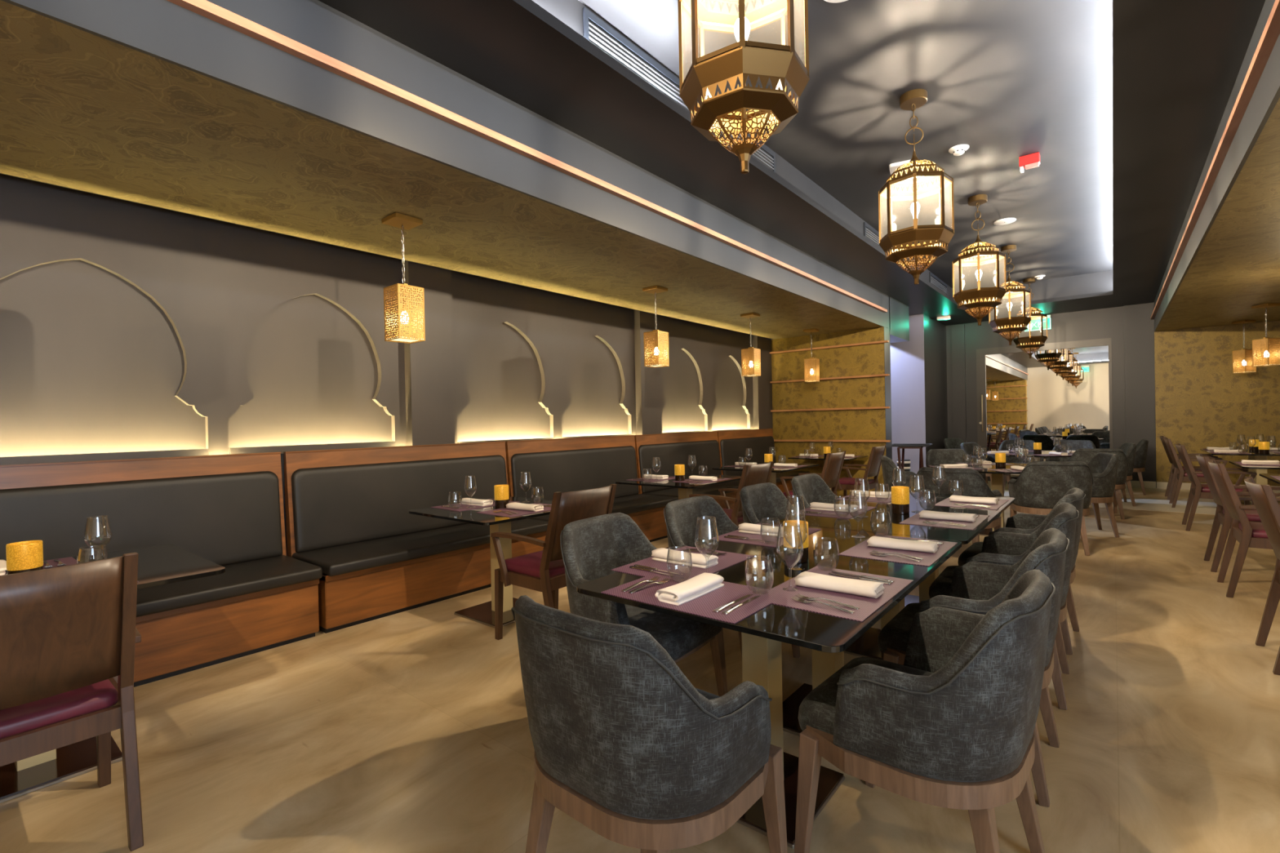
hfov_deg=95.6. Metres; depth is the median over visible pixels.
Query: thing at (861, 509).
placemat
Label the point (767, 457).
shade
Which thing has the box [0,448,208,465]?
trim
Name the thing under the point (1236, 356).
pendant lamp
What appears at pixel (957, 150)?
smoke detector
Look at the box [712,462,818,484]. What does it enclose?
dining table
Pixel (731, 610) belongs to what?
knife
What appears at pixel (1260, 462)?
napkin
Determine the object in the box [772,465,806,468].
placemat
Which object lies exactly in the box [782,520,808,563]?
candle holder
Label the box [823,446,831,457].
candle holder
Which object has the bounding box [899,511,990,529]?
placemat
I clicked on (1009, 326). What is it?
lantern
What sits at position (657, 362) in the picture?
pendant lamp
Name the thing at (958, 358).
wall
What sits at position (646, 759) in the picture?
armchair
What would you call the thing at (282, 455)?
trim
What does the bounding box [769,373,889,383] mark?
wall shelf
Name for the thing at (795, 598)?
fork
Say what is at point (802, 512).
knife
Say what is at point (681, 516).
armchair
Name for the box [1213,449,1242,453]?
napkin
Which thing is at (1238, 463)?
placemat
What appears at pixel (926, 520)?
fork
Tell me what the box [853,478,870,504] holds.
bowl
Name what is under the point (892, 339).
wall
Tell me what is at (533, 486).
tumbler
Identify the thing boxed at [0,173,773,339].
trim
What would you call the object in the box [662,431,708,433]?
trim
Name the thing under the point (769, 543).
tumbler
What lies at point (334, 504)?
cushion
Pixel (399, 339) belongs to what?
diffuser
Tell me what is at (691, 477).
napkin
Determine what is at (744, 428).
trim
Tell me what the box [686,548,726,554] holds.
fork
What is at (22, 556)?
candle holder
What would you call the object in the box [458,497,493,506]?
napkin
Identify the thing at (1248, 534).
wooden armchair
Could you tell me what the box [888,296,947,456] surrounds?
wall
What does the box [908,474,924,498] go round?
bowl
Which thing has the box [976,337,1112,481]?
mirror
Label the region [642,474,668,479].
napkin
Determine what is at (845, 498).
knife
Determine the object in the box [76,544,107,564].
tumbler
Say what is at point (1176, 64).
ceiling
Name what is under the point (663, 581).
fork
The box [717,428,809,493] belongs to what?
banquette
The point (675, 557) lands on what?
napkin
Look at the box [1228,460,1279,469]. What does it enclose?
dining table
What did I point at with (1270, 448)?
napkin
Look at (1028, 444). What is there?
armchair
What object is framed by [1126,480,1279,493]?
baseboard
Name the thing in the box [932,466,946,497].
wine glass
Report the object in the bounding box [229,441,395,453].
trim
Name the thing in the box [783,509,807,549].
bowl
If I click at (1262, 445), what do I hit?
shade
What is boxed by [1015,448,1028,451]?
napkin
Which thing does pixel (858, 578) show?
knife
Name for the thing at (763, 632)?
dining table
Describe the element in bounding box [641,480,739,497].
seat cushion
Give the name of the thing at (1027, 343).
lantern
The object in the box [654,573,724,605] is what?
napkin
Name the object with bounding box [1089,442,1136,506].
armchair
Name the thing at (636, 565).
knife
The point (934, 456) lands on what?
armchair
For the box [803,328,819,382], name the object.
pendant lamp
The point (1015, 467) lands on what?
napkin
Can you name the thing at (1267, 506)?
wooden armchair
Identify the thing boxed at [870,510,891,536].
tumbler
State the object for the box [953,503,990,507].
fork
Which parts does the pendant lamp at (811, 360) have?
lamp shade, shade frame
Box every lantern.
[677,0,809,173]
[878,88,954,284]
[952,194,1006,325]
[988,244,1031,345]
[1013,277,1047,358]
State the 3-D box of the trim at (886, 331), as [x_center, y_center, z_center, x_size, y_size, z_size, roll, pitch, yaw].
[3.867,-0.173,9.036,0.004,2.730,0.302,-1,1,39]
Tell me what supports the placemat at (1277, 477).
on the dining table at (1267, 476)
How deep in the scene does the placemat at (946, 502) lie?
3.81 m
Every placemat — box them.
[43,556,79,568]
[431,498,518,511]
[477,502,551,517]
[600,571,787,623]
[610,546,755,582]
[628,475,675,481]
[674,477,731,484]
[711,523,821,547]
[723,463,759,466]
[755,565,913,622]
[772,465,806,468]
[791,505,876,519]
[793,455,823,457]
[836,493,891,502]
[839,534,957,566]
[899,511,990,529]
[930,466,982,469]
[933,497,1008,510]
[957,462,1013,465]
[982,452,1022,454]
[988,468,1022,472]
[1035,453,1072,456]
[1208,451,1249,453]
[1235,462,1279,466]
[1270,475,1279,479]
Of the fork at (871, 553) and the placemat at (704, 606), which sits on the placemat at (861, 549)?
the fork at (871, 553)
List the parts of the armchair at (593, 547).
seat, seat frame, leg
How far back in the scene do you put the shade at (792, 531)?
2.38 m
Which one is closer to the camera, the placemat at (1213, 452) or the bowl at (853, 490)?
the bowl at (853, 490)
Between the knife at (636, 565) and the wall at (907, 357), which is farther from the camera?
the wall at (907, 357)
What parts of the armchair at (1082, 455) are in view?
leg, leg, seat frame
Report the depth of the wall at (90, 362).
4.15 m
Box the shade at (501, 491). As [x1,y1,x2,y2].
[493,484,509,500]
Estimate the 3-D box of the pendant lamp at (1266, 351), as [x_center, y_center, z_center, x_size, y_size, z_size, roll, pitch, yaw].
[8.331,-1.214,7.722,0.190,0.813,0.190,-1,0,-4]
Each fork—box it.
[43,560,53,568]
[53,559,66,566]
[492,511,513,515]
[497,510,519,514]
[621,576,660,591]
[627,577,671,593]
[681,549,719,555]
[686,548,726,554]
[791,596,854,613]
[795,593,859,609]
[868,551,920,561]
[871,550,923,559]
[922,521,965,526]
[925,520,966,525]
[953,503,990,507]
[955,502,991,506]
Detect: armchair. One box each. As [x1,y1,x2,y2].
[0,552,143,851]
[490,484,617,639]
[511,595,787,852]
[560,512,728,696]
[663,495,799,658]
[688,461,773,527]
[738,482,800,524]
[779,450,845,504]
[790,473,843,510]
[794,569,1055,852]
[831,444,886,497]
[877,528,1070,807]
[880,455,916,492]
[914,466,1002,544]
[925,448,985,480]
[928,502,1079,710]
[943,438,987,484]
[957,487,1085,654]
[960,442,1010,489]
[998,440,1044,491]
[1008,461,1093,555]
[1045,440,1096,461]
[1068,448,1128,519]
[1087,452,1119,537]
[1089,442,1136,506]
[1133,439,1148,495]
[1160,435,1217,500]
[1163,437,1227,507]
[1175,443,1257,531]
[1195,453,1279,572]
[1208,459,1279,597]
[1244,476,1279,675]
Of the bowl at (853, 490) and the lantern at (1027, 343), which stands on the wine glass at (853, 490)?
the bowl at (853, 490)
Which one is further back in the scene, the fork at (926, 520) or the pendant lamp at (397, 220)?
the pendant lamp at (397, 220)
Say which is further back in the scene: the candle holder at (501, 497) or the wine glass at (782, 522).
the candle holder at (501, 497)
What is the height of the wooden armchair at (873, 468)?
0.956 m
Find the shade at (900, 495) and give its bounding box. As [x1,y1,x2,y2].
[891,485,909,504]
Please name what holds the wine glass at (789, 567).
on the dining table at (763, 632)
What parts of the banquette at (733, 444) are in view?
rail, panel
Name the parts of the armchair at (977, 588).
leg, seat, seat frame, leg, leg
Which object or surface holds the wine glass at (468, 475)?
on the placemat at (458, 504)
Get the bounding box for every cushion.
[0,471,282,565]
[136,555,322,617]
[291,454,506,552]
[292,518,548,576]
[511,445,639,501]
[527,493,678,521]
[638,440,721,493]
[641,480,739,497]
[720,435,776,475]
[737,471,809,483]
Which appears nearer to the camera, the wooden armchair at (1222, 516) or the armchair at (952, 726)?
the armchair at (952, 726)
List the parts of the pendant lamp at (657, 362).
chain, lamp shade, shade frame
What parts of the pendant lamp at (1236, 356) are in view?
shade frame, chain, lamp shade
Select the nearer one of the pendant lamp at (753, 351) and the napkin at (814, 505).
the napkin at (814, 505)
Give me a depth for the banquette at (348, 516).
4.42 m
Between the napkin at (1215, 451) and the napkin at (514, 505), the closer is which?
the napkin at (514, 505)
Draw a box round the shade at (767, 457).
[764,453,773,462]
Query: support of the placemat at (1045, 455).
on the round table at (1028, 454)
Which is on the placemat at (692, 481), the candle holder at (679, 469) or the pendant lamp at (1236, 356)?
the candle holder at (679, 469)
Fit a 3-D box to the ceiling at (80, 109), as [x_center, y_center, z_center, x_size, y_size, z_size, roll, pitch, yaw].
[-0.323,-1.449,5.390,1.820,0.050,10.700,-1,1,39]
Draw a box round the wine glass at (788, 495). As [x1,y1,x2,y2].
[785,495,805,520]
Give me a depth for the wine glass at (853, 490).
2.87 m
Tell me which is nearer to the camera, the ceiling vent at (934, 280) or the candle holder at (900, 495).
the candle holder at (900, 495)
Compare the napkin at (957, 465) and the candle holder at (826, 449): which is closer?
the napkin at (957, 465)
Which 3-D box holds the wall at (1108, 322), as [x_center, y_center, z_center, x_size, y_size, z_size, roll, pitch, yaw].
[7.749,-0.526,11.316,3.520,3.240,0.150,-1,1,39]
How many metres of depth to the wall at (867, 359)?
9.44 m
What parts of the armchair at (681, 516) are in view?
leg, leg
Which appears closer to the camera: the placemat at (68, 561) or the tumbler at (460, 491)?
the placemat at (68, 561)
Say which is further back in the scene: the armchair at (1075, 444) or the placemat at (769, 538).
the armchair at (1075, 444)
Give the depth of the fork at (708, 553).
2.56 m
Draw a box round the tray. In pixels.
[892,443,932,446]
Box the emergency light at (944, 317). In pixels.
[936,315,951,320]
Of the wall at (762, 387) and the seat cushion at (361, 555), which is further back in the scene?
the wall at (762, 387)
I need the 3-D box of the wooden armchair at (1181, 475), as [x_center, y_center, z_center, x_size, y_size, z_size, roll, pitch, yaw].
[7.714,0.642,8.076,0.630,0.956,0.556,-1,1,39]
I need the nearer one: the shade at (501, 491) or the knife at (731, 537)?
the knife at (731, 537)
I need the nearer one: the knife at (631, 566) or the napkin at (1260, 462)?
the knife at (631, 566)
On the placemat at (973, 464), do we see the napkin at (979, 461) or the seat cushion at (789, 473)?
the napkin at (979, 461)
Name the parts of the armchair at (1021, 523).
seat, leg, seat frame, leg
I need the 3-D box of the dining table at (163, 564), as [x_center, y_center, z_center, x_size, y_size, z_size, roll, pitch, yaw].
[-2.461,0.999,2.353,0.930,0.750,1.100,-1,1,39]
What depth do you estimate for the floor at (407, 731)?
2.42 m
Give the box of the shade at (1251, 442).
[1248,439,1259,446]
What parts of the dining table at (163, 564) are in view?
plate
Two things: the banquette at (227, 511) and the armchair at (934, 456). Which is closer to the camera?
the banquette at (227, 511)
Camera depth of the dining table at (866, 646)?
3.38 m
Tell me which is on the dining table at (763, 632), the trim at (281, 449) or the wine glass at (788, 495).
the wine glass at (788, 495)
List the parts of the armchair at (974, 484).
leg, seat frame, leg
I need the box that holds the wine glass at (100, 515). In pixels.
[83,515,111,551]
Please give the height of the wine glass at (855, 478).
0.227 m
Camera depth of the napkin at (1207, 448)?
8.58 m
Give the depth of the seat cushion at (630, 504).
6.36 m
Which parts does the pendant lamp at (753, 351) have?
chain, lamp shade, shade frame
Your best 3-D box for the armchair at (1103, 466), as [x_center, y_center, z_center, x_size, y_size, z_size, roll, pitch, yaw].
[4.944,0.747,6.509,0.626,0.889,0.674,-1,0,20]
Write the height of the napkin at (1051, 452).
0.039 m
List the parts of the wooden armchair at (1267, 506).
backrest, post, rail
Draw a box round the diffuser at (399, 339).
[388,336,423,342]
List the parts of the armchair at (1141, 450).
seat frame, leg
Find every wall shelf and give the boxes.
[769,340,888,354]
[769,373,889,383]
[770,406,890,412]
[773,440,890,442]
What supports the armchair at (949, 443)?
on the floor at (407, 731)
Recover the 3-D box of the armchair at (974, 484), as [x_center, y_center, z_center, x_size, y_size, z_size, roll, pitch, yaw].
[2.861,0.800,5.236,0.674,0.889,0.626,-1,1,45]
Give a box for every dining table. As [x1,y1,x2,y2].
[0,544,225,803]
[408,496,551,627]
[577,522,961,848]
[615,473,741,548]
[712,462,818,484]
[777,489,1015,659]
[787,454,868,489]
[1200,448,1279,505]
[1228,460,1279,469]
[1259,473,1279,484]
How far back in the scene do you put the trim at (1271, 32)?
3.25 m
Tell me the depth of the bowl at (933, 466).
4.17 m
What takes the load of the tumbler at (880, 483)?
on the placemat at (889, 500)
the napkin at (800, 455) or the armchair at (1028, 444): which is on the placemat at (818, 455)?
the napkin at (800, 455)
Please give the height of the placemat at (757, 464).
0.002 m
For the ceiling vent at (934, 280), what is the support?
in the ceiling at (1007, 81)
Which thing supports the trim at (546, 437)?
attached to the wall at (214, 281)
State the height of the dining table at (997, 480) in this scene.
0.750 m
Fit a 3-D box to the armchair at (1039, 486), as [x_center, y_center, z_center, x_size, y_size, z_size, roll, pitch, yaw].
[4.062,0.771,5.753,0.674,0.889,0.626,-1,0,21]
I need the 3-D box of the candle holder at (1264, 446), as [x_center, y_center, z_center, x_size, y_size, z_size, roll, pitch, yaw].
[8.195,0.282,7.624,0.101,0.160,0.101,-1,1,39]
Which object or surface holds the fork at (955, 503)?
on the placemat at (946, 502)
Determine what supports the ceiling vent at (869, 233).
in the ceiling at (1007, 81)
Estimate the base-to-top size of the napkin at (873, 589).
0.039 m
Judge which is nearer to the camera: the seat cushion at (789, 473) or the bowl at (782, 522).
the bowl at (782, 522)
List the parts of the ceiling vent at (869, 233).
frame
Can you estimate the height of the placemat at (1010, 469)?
0.002 m
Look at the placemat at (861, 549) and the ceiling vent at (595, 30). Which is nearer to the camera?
the placemat at (861, 549)
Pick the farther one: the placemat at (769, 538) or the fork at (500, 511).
the fork at (500, 511)
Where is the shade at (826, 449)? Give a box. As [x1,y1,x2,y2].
[823,446,831,453]
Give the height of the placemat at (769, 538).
0.002 m
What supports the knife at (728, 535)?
on the placemat at (769, 538)
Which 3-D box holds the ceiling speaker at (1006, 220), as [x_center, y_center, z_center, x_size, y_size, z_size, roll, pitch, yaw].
[4.318,-2.425,6.873,0.230,0.014,0.230,-1,1,39]
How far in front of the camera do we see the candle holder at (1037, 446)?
8.62 m
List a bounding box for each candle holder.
[5,540,43,574]
[493,484,509,508]
[674,464,684,481]
[764,453,773,466]
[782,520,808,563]
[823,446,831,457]
[891,485,909,514]
[995,453,1005,467]
[1033,442,1041,453]
[1248,439,1259,450]
[1257,441,1269,454]
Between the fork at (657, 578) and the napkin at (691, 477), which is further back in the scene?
the napkin at (691, 477)
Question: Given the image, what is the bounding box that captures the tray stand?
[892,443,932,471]
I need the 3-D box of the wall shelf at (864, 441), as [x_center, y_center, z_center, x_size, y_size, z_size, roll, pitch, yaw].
[3.024,0.234,9.496,2.040,0.030,0.070,-1,1,39]
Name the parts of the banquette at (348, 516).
panel, rail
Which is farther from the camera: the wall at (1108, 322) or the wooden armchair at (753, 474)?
the wall at (1108, 322)
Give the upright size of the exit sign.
0.270 m
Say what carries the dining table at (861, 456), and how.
on the floor at (407, 731)
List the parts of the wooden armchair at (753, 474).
armrest, armrest, seat, post, backrest, post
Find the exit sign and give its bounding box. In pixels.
[1024,315,1051,331]
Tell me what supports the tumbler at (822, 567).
on the placemat at (868, 606)
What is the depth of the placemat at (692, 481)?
5.64 m
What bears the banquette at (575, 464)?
on the floor at (407, 731)
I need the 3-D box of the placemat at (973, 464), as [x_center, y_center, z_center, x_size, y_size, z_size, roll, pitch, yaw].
[4.154,0.450,7.009,0.530,0.002,0.360,-1,0,15]
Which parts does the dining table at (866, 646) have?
plate, plate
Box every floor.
[0,480,1279,852]
[1004,491,1217,514]
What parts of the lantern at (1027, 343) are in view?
frame, frame, lamp shade, frame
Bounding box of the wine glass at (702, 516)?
[694,515,719,559]
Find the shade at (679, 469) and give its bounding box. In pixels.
[674,464,684,475]
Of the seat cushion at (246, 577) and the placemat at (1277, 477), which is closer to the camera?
the seat cushion at (246, 577)
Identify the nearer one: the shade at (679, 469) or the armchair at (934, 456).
the shade at (679, 469)
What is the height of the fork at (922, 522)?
0.012 m
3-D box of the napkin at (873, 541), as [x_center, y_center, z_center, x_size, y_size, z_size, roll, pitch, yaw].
[1.168,0.524,2.586,0.278,0.039,0.101,-1,1,37]
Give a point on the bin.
(907, 462)
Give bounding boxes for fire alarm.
[1018,151,1039,173]
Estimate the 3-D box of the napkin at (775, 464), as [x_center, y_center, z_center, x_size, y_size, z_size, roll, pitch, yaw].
[1.806,0.476,7.206,0.278,0.039,0.101,-1,1,37]
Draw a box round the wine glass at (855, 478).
[853,478,870,517]
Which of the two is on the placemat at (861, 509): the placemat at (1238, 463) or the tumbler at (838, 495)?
the tumbler at (838, 495)
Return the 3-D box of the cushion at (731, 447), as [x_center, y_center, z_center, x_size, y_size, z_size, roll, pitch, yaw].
[1.770,0.475,9.315,0.087,0.593,1.725,-1,1,39]
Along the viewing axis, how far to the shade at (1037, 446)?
8.62 m
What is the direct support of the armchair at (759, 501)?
on the floor at (407, 731)
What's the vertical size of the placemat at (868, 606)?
0.002 m
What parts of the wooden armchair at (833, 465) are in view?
armrest, seat, armrest, post, backrest, post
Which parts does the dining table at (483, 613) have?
plate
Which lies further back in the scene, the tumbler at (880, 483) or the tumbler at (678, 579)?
the tumbler at (880, 483)
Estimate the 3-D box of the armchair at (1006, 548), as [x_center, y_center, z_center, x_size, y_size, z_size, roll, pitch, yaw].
[1.854,0.838,2.962,0.626,0.889,0.674,-1,1,37]
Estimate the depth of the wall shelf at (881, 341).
9.36 m
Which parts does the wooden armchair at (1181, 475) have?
backrest, post, post, seat, rail, armrest, armrest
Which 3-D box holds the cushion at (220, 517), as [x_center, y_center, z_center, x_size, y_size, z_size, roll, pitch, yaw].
[-3.215,0.625,3.200,0.087,0.593,2.215,-1,1,39]
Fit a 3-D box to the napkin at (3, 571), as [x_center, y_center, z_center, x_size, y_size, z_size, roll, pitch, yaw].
[-2.748,0.606,2.466,0.278,0.039,0.101,-1,1,40]
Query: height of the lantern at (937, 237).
1.346 m
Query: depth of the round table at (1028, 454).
8.69 m
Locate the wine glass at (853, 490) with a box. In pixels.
[848,489,867,537]
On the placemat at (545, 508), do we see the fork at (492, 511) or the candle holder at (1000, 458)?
the fork at (492, 511)
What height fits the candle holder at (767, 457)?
0.160 m
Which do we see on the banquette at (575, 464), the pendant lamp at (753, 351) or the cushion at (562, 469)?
the cushion at (562, 469)
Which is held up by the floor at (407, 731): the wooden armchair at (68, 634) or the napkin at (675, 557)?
the wooden armchair at (68, 634)
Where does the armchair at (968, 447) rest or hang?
on the floor at (1205, 508)
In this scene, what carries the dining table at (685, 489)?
on the floor at (407, 731)
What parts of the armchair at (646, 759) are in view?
leg, seat frame, leg, seat, leg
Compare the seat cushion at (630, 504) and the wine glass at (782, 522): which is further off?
the seat cushion at (630, 504)
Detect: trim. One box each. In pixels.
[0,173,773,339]
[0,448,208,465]
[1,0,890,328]
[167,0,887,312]
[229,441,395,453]
[280,453,286,552]
[457,437,554,443]
[562,434,631,438]
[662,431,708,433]
[711,428,751,431]
[884,326,892,459]
[1150,0,1279,319]
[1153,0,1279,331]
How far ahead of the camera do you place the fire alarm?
5.12 m
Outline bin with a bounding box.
[897,459,910,471]
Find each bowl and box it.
[776,522,803,568]
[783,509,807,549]
[848,489,867,519]
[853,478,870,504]
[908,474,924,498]
[932,466,946,484]
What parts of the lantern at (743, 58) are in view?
frame, bulb, frame, frame, lamp shade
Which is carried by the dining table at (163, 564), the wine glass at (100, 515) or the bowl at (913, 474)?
the wine glass at (100, 515)
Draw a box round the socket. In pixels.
[912,217,918,247]
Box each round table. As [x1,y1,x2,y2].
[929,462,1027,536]
[978,450,1071,462]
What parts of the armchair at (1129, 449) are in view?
leg, seat frame, leg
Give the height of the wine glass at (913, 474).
0.227 m
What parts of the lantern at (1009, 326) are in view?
chain, bulb, frame, frame, lamp shade, frame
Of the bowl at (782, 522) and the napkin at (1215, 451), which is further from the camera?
the napkin at (1215, 451)
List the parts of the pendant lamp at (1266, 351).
shade frame, chain, lamp shade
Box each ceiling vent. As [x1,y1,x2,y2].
[582,7,775,172]
[863,222,904,260]
[928,271,946,293]
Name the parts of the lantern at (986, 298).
chain, bulb, frame, frame, frame, lamp shade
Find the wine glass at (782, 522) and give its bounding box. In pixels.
[776,522,803,589]
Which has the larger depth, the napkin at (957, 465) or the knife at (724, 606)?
the napkin at (957, 465)
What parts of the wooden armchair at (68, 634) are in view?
seat, rail, backrest, leg, rail, post, armrest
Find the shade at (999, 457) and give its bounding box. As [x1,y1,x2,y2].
[995,453,1005,462]
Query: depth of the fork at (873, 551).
2.44 m
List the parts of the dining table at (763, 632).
plate, plate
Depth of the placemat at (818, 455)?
8.93 m
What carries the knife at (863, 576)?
on the placemat at (868, 606)
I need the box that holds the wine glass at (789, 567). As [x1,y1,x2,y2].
[783,509,807,570]
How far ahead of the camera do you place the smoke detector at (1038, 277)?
9.61 m
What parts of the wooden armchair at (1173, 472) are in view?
backrest, post, post, seat, armrest, armrest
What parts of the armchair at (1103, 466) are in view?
leg, seat frame, leg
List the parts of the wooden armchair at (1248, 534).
backrest, post, post, rail, seat, armrest, armrest, rail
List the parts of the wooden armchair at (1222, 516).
backrest, post, post, rail, seat, armrest, armrest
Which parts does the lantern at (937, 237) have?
chain, bulb, frame, frame, lamp shade, frame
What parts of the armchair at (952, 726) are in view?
leg, seat, leg, seat frame, leg, leg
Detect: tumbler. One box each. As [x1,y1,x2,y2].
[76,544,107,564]
[448,491,462,509]
[531,486,544,503]
[666,546,692,582]
[745,555,773,595]
[760,517,781,545]
[813,537,839,571]
[833,495,850,517]
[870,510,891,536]
[875,483,889,502]
[919,489,935,509]
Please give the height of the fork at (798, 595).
0.012 m
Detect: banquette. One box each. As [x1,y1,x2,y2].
[0,452,322,687]
[283,441,548,633]
[504,435,678,542]
[634,431,739,509]
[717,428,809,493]
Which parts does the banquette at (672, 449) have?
panel, rail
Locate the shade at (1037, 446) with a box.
[1033,442,1041,449]
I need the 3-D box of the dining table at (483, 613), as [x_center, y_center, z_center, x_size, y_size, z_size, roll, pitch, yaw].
[-0.995,0.955,4.151,0.930,0.750,0.900,-1,1,39]
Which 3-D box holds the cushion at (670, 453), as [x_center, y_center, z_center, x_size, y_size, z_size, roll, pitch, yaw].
[0.593,0.510,7.871,0.087,0.593,1.850,-1,1,39]
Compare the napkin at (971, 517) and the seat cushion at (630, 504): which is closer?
the napkin at (971, 517)
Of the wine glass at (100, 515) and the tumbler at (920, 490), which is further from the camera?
the tumbler at (920, 490)
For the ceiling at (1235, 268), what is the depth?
5.29 m
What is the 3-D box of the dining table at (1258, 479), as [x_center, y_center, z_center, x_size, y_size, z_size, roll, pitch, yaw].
[8.611,0.725,8.109,1.020,0.750,1.420,-1,1,39]
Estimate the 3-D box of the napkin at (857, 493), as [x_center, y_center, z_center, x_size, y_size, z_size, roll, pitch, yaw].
[1.725,0.499,4.314,0.278,0.039,0.101,-1,1,41]
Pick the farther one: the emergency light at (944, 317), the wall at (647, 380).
the emergency light at (944, 317)
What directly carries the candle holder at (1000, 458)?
on the dining table at (997, 480)
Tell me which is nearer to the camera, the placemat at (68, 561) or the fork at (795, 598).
the fork at (795, 598)
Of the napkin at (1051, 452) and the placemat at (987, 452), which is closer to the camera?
the napkin at (1051, 452)
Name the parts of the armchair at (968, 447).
seat frame, leg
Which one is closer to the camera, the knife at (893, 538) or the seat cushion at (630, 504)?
the knife at (893, 538)
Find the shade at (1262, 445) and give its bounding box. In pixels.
[1257,441,1269,449]
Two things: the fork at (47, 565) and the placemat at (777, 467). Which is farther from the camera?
the placemat at (777, 467)
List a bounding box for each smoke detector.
[948,144,968,155]
[1034,275,1045,279]
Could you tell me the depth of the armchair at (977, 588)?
2.23 m
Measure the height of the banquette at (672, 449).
1.182 m
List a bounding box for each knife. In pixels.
[629,565,674,577]
[633,564,679,574]
[712,594,753,613]
[721,595,760,615]
[724,536,763,542]
[727,534,767,541]
[801,511,836,515]
[804,511,839,515]
[828,573,892,585]
[831,571,894,582]
[844,497,875,500]
[893,537,943,544]
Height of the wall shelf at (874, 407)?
0.030 m
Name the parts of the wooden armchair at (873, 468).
leg, rail, armrest, armrest, seat, post, rail, backrest, post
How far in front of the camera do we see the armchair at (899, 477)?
6.43 m
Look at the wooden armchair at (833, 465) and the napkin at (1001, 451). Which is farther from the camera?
the napkin at (1001, 451)
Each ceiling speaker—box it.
[824,0,847,2]
[993,217,1016,225]
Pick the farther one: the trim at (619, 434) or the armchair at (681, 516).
the trim at (619, 434)
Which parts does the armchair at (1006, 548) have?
seat, leg, leg, seat frame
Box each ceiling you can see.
[0,0,880,339]
[318,0,1265,325]
[532,0,1112,304]
[1155,97,1279,331]
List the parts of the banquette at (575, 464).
rail, panel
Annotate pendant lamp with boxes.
[381,212,425,343]
[642,285,669,367]
[740,312,760,377]
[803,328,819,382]
[1231,320,1256,373]
[1251,302,1279,366]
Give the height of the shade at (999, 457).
0.100 m
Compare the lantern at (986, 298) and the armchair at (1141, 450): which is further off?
the armchair at (1141, 450)
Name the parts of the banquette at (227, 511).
panel, rail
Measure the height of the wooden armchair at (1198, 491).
0.956 m
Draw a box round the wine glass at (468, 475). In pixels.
[463,475,476,507]
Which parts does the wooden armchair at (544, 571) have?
leg, armrest, rail, seat, post, leg, rail, backrest, post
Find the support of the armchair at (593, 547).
on the floor at (407, 731)
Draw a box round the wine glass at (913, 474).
[908,474,924,512]
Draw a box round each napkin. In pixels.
[0,559,7,575]
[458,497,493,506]
[506,502,543,511]
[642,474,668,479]
[651,547,718,568]
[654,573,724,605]
[688,475,717,480]
[734,462,757,465]
[737,522,783,537]
[773,462,797,466]
[794,571,884,598]
[799,453,817,456]
[809,502,857,512]
[844,454,854,457]
[851,489,891,497]
[866,536,938,553]
[918,510,976,522]
[939,463,968,467]
[949,495,998,504]
[976,459,991,464]
[987,450,1009,453]
[1009,465,1024,471]
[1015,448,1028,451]
[1048,451,1067,455]
[1206,447,1233,449]
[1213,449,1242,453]
[1240,459,1279,464]
[1269,447,1279,450]
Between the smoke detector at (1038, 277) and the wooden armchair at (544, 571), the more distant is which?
the smoke detector at (1038, 277)
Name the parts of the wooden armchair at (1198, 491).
backrest, post, post, rail, armrest, seat, rail, armrest, leg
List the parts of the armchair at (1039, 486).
leg, seat frame, leg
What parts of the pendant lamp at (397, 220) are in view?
chain, plate, lamp shade, shade frame, bulb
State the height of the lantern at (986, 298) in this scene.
1.346 m
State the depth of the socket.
4.15 m
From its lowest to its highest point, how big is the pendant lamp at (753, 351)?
0.813 m
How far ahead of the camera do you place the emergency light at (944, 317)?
11.09 m
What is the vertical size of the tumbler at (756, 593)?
0.119 m
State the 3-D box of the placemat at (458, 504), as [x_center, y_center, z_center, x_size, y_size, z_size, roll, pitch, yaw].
[-1.220,0.582,4.325,0.360,0.002,0.530,-1,1,39]
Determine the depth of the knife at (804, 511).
3.60 m
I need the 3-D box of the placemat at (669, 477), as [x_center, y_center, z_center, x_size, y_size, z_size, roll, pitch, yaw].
[0.164,0.540,6.022,0.360,0.002,0.530,-1,1,40]
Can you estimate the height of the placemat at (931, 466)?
0.002 m
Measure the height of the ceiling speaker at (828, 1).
0.014 m
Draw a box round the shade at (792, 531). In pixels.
[782,520,808,548]
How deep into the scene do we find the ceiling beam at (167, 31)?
2.97 m
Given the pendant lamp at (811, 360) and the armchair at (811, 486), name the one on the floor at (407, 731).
the armchair at (811, 486)
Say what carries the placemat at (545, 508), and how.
on the dining table at (483, 613)
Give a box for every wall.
[0,173,753,455]
[0,259,746,457]
[401,259,455,445]
[633,309,662,435]
[751,334,773,431]
[771,314,926,474]
[771,326,885,497]
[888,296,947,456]
[889,334,906,342]
[946,306,1154,481]
[951,324,966,442]
[1124,302,1279,488]
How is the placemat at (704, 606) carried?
on the dining table at (763, 632)

